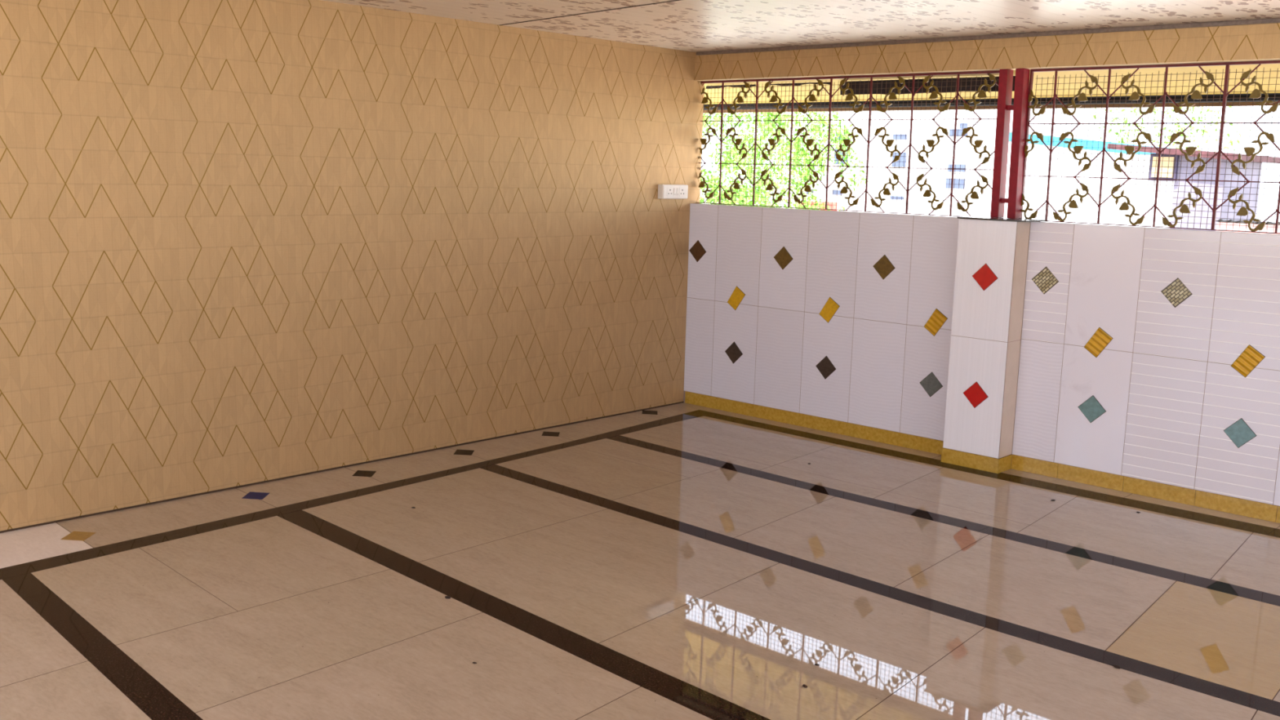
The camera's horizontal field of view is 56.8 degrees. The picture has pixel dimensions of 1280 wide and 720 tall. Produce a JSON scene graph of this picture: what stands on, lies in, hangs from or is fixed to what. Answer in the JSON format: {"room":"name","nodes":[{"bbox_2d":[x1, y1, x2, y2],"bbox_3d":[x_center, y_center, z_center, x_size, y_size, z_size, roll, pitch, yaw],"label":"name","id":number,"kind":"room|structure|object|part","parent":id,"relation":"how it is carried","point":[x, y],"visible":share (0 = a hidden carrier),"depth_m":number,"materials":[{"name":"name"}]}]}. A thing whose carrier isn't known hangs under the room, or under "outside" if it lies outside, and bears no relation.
{"room":"empty tiled hall","nodes":[
{"label":"empty tiled hall","id":0,"kind":"room"},
{"bbox_2d":[0,0,704,531],"bbox_3d":[-2.563,-0.428,4.643,0.150,2.560,8.498,10,12,42],"label":"wall","id":1,"kind":"structure","parent":0,"point":[242,242],"depth_m":5.59,"materials":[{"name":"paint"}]},
{"bbox_2d":[0,401,684,533],"bbox_3d":[-1.432,0.522,5.951,0.006,0.007,5.048,10,12,42],"label":"baseboard","id":2,"kind":"structure","parent":1,"relation":"attached to","point":[400,455],"depth_m":5.73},
{"bbox_2d":[657,184,688,199],"bbox_3d":[0.210,-1.056,7.410,0.050,0.088,0.238,10,12,42],"label":"switchboard","id":3,"kind":"object","parent":1,"relation":"attached to","point":[664,191],"visible":1,"depth_m":7.38,"materials":[{"name":"white plastic"}]},
{"bbox_2d":[666,186,672,195],"bbox_3d":[0.186,-1.048,7.355,0.002,0.056,0.052,10,12,42],"label":"socket","id":4,"kind":"object","parent":3,"relation":"attached to","point":[669,189],"depth_m":7.35,"materials":[{"name":"white plastic"}]},
{"bbox_2d":[679,186,684,196],"bbox_3d":[0.266,-1.060,7.440,0.002,0.056,0.052,10,12,42],"label":"socket","id":5,"kind":"object","parent":3,"relation":"attached to","point":[682,189],"depth_m":7.44,"materials":[{"name":"white plastic"}]},
{"bbox_2d":[696,17,1279,55],"bbox_3d":[3.644,-1.338,4.410,8.980,0.020,0.016,10,12,42],"label":"trim","id":6,"kind":"structure","parent":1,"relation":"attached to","point":[1273,20],"depth_m":6.00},
{"bbox_2d":[0,402,1279,719],"bbox_3d":[0.718,1.353,1.739,9.000,0.161,8.410,10,12,42],"label":"floor","id":7,"kind":"structure","parent":0,"point":[683,561],"depth_m":4.27,"materials":[{"name":"beige tile"}]},
{"bbox_2d":[322,0,1279,52],"bbox_3d":[0.788,-1.012,1.357,9.000,0.160,8.400,10,12,42],"label":"ceiling","id":8,"kind":"structure","parent":0,"point":[688,25],"depth_m":5.56,"materials":[{"name":"paint"}]},
{"bbox_2d":[499,0,680,25],"bbox_3d":[1.906,-1.167,3.002,0.010,0.002,8.494,-6,12,-38],"label":"trim","id":9,"kind":"structure","parent":8,"relation":"attached to","point":[673,0],"depth_m":5.61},
{"bbox_2d":[683,203,1279,518],"bbox_3d":[3.629,0.292,4.724,9.000,1.458,0.101,10,12,42],"label":"wall","id":10,"kind":"structure","parent":0,"point":[1152,354],"depth_m":6.06,"materials":[{"name":"white tile"}]},
{"bbox_2d":[697,70,999,217],"bbox_3d":[1.131,-1.260,6.888,2.044,0.765,0.021,10,12,42],"label":"window grille","id":11,"kind":"object","parent":10,"relation":"in","point":[974,195],"visible":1,"depth_m":6.79,"materials":[{"name":"red metal"}]},
{"bbox_3d":[1.121,-0.885,6.949,2.044,0.005,0.020,10,12,42],"label":"frame rail","id":12,"kind":"part","parent":11,"relation":"part of","materials":[{"name":"red paint"}]},
{"bbox_2d":[699,75,999,216],"bbox_3d":[1.140,-1.252,6.903,2.038,0.745,0.004,10,12,42],"label":"wire mesh","id":13,"kind":"object","parent":11,"relation":"attached to","point":[817,85],"visible":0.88,"depth_m":6.87,"materials":[{"name":"black metal"}]},
{"bbox_3d":[1.142,-1.631,6.828,2.044,0.013,0.020,10,12,42],"label":"frame rail","id":14,"kind":"part","parent":11,"relation":"part of","materials":[{"name":"metal"}]},
{"bbox_2d":[684,391,1279,523],"bbox_3d":[3.316,0.789,4.913,8.381,0.076,0.155,10,12,42],"label":"baseboard","id":15,"kind":"structure","parent":10,"relation":"attached to","point":[1225,504],"depth_m":6.19,"materials":[{"name":"yellow tile"}]},
{"bbox_2d":[942,216,1048,458],"bbox_3d":[1.855,-0.129,6.220,0.377,1.231,0.254,10,12,42],"label":"wall pier","id":16,"kind":"object","parent":10,"relation":"attached to","point":[991,260],"visible":0.98,"depth_m":6.13,"materials":[{"name":"white tile"}]},
{"bbox_2d":[990,68,1030,218],"bbox_3d":[1.913,-1.118,6.122,0.147,0.756,0.068,10,12,42],"label":"steel post","id":17,"kind":"object","parent":16,"relation":"on","point":[1020,107],"visible":1,"depth_m":6.10,"materials":[{"name":"red metal"}]},
{"bbox_2d":[1020,60,1279,234],"bbox_3d":[2.758,-0.972,5.404,2.112,0.765,0.021,10,12,42],"label":"window grille","id":18,"kind":"object","parent":10,"relation":"in","point":[1196,95],"visible":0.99,"depth_m":5.66,"materials":[{"name":"metal"}]},
{"bbox_2d":[1026,67,1279,231],"bbox_3d":[2.777,-0.959,5.410,2.090,0.738,0.004,10,12,42],"label":"wire mesh","id":19,"kind":"object","parent":18,"relation":"attached to","point":[1236,72],"visible":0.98,"depth_m":5.67,"materials":[{"name":"black metal"}]},
{"bbox_3d":[2.769,-1.343,5.343,2.110,0.013,0.020,10,12,42],"label":"frame rail","id":20,"kind":"part","parent":18,"relation":"part of","materials":[{"name":"red metal"}]},
{"bbox_3d":[2.748,-0.598,5.464,2.110,0.005,0.020,10,12,42],"label":"frame rail","id":21,"kind":"part","parent":18,"relation":"part of","materials":[{"name":"red paint"}]},
{"bbox_2d":[694,22,1279,80],"bbox_3d":[3.676,-1.349,4.457,9.000,0.332,0.098,10,12,42],"label":"lintel","id":22,"kind":"object","parent":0,"point":[1260,42],"visible":0.5,"depth_m":6.03,"materials":[{"name":"paint"}]},
{"bbox_2d":[702,63,1279,113],"bbox_3d":[3.054,-1.383,5.640,11.500,0.285,0.776,10,12,42],"label":"sunshade","id":23,"kind":"object","parent":22,"relation":"attached to","point":[1219,68],"visible":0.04,"depth_m":6.44,"materials":[{"name":"yellow fabric"}]},
{"bbox_2d":[706,84,755,88],"bbox_3d":[0.579,-1.749,7.569,0.400,0.020,0.020,10,12,42],"label":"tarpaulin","id":24,"kind":"object","parent":23,"relation":"hanging from","point":[753,85],"visible":0.74,"depth_m":7.56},
{"bbox_2d":[770,81,830,85],"bbox_3d":[0.967,-1.682,7.214,0.460,0.016,0.020,10,12,42],"label":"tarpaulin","id":25,"kind":"object","parent":23,"relation":"hanging from","point":[826,82],"visible":0.75,"depth_m":7.22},
{"bbox_2d":[840,75,1015,94],"bbox_3d":[1.596,-1.538,6.645,1.120,0.082,0.020,10,12,42],"label":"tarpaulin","id":26,"kind":"object","parent":23,"relation":"hanging from","point":[860,90],"visible":0.59,"depth_m":6.65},
{"label":"outside","id":27,"kind":"structure","parent":0,"visible":0},
{"bbox_3d":[2.106,0.929,6.171,85.000,0.330,120.000,10,12,42],"label":"ground","id":28,"kind":"structure","parent":27,"visible":0},
{"bbox_2d":[699,111,791,207],"bbox_3d":[1.256,-2.122,15.248,1.335,3.087,1.068,10,12,42],"label":"tree","id":29,"kind":"object","parent":28,"relation":"on","point":[765,123],"visible":0.27,"depth_m":15.03,"materials":[{"name":"green plant"}]},
{"bbox_2d":[701,111,798,204],"bbox_3d":[1.763,-3.230,20.098,1.909,3.741,1.669,10,12,42],"label":"tree","id":30,"kind":"object","parent":28,"relation":"on","point":[726,159],"visible":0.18,"depth_m":20.09,"materials":[{"name":"green plant"}]},
{"bbox_2d":[751,111,868,211],"bbox_3d":[2.377,-2.336,17.331,1.649,2.902,1.361,10,12,42],"label":"tree","id":31,"kind":"object","parent":28,"relation":"on","point":[835,117],"visible":0.41,"depth_m":17.15,"materials":[{"name":"green plant"}]},
{"bbox_2d":[797,200,837,210],"bbox_3d":[3.049,-2.072,20.575,0.550,1.370,0.400,10,12,42],"label":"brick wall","id":32,"kind":"structure","parent":28,"relation":"on","point":[830,206],"depth_m":20.30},
{"bbox_2d":[773,106,1160,217],"bbox_3d":[6.033,-4.442,21.703,5.000,5.850,5.030,10,12,42],"label":"building","id":33,"kind":"structure","parent":28,"relation":"on","point":[1086,112],"depth_m":19.78,"materials":[{"name":"white concrete"}]},
{"bbox_2d":[1004,132,1169,225],"bbox_3d":[6.640,-1.898,16.615,2.450,2.500,2.100,10,12,42],"label":"building","id":34,"kind":"structure","parent":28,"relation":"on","point":[1095,212],"depth_m":16.00,"materials":[{"name":"white paint"}]},
{"bbox_2d":[1093,106,1262,155],"bbox_3d":[8.418,-2.776,18.987,2.320,3.573,1.984,10,12,42],"label":"tree","id":35,"kind":"object","parent":28,"relation":"on","point":[1202,108],"visible":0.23,"depth_m":18.56,"materials":[{"name":"green plant"}]},
{"bbox_2d":[1106,143,1279,231],"bbox_3d":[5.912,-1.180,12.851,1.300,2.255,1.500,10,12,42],"label":"building","id":36,"kind":"structure","parent":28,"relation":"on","point":[1257,161],"depth_m":12.29,"materials":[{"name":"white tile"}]},
{"bbox_2d":[1151,156,1174,177],"bbox_3d":[5.416,-2.005,12.274,0.210,0.210,0.020,10,12,42],"label":"window","id":37,"kind":"structure","parent":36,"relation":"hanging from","point":[1171,160],"depth_m":12.26,"materials":[{"name":"beige glass"}]},
{"bbox_2d":[1215,218,1279,234],"bbox_3d":[6.491,-0.330,9.851,2.900,1.574,1.640,10,12,42],"label":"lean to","id":38,"kind":"object","parent":28,"relation":"on","point":[1270,224],"visible":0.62,"depth_m":9.98,"materials":[{"name":"white paint"}]}
]}

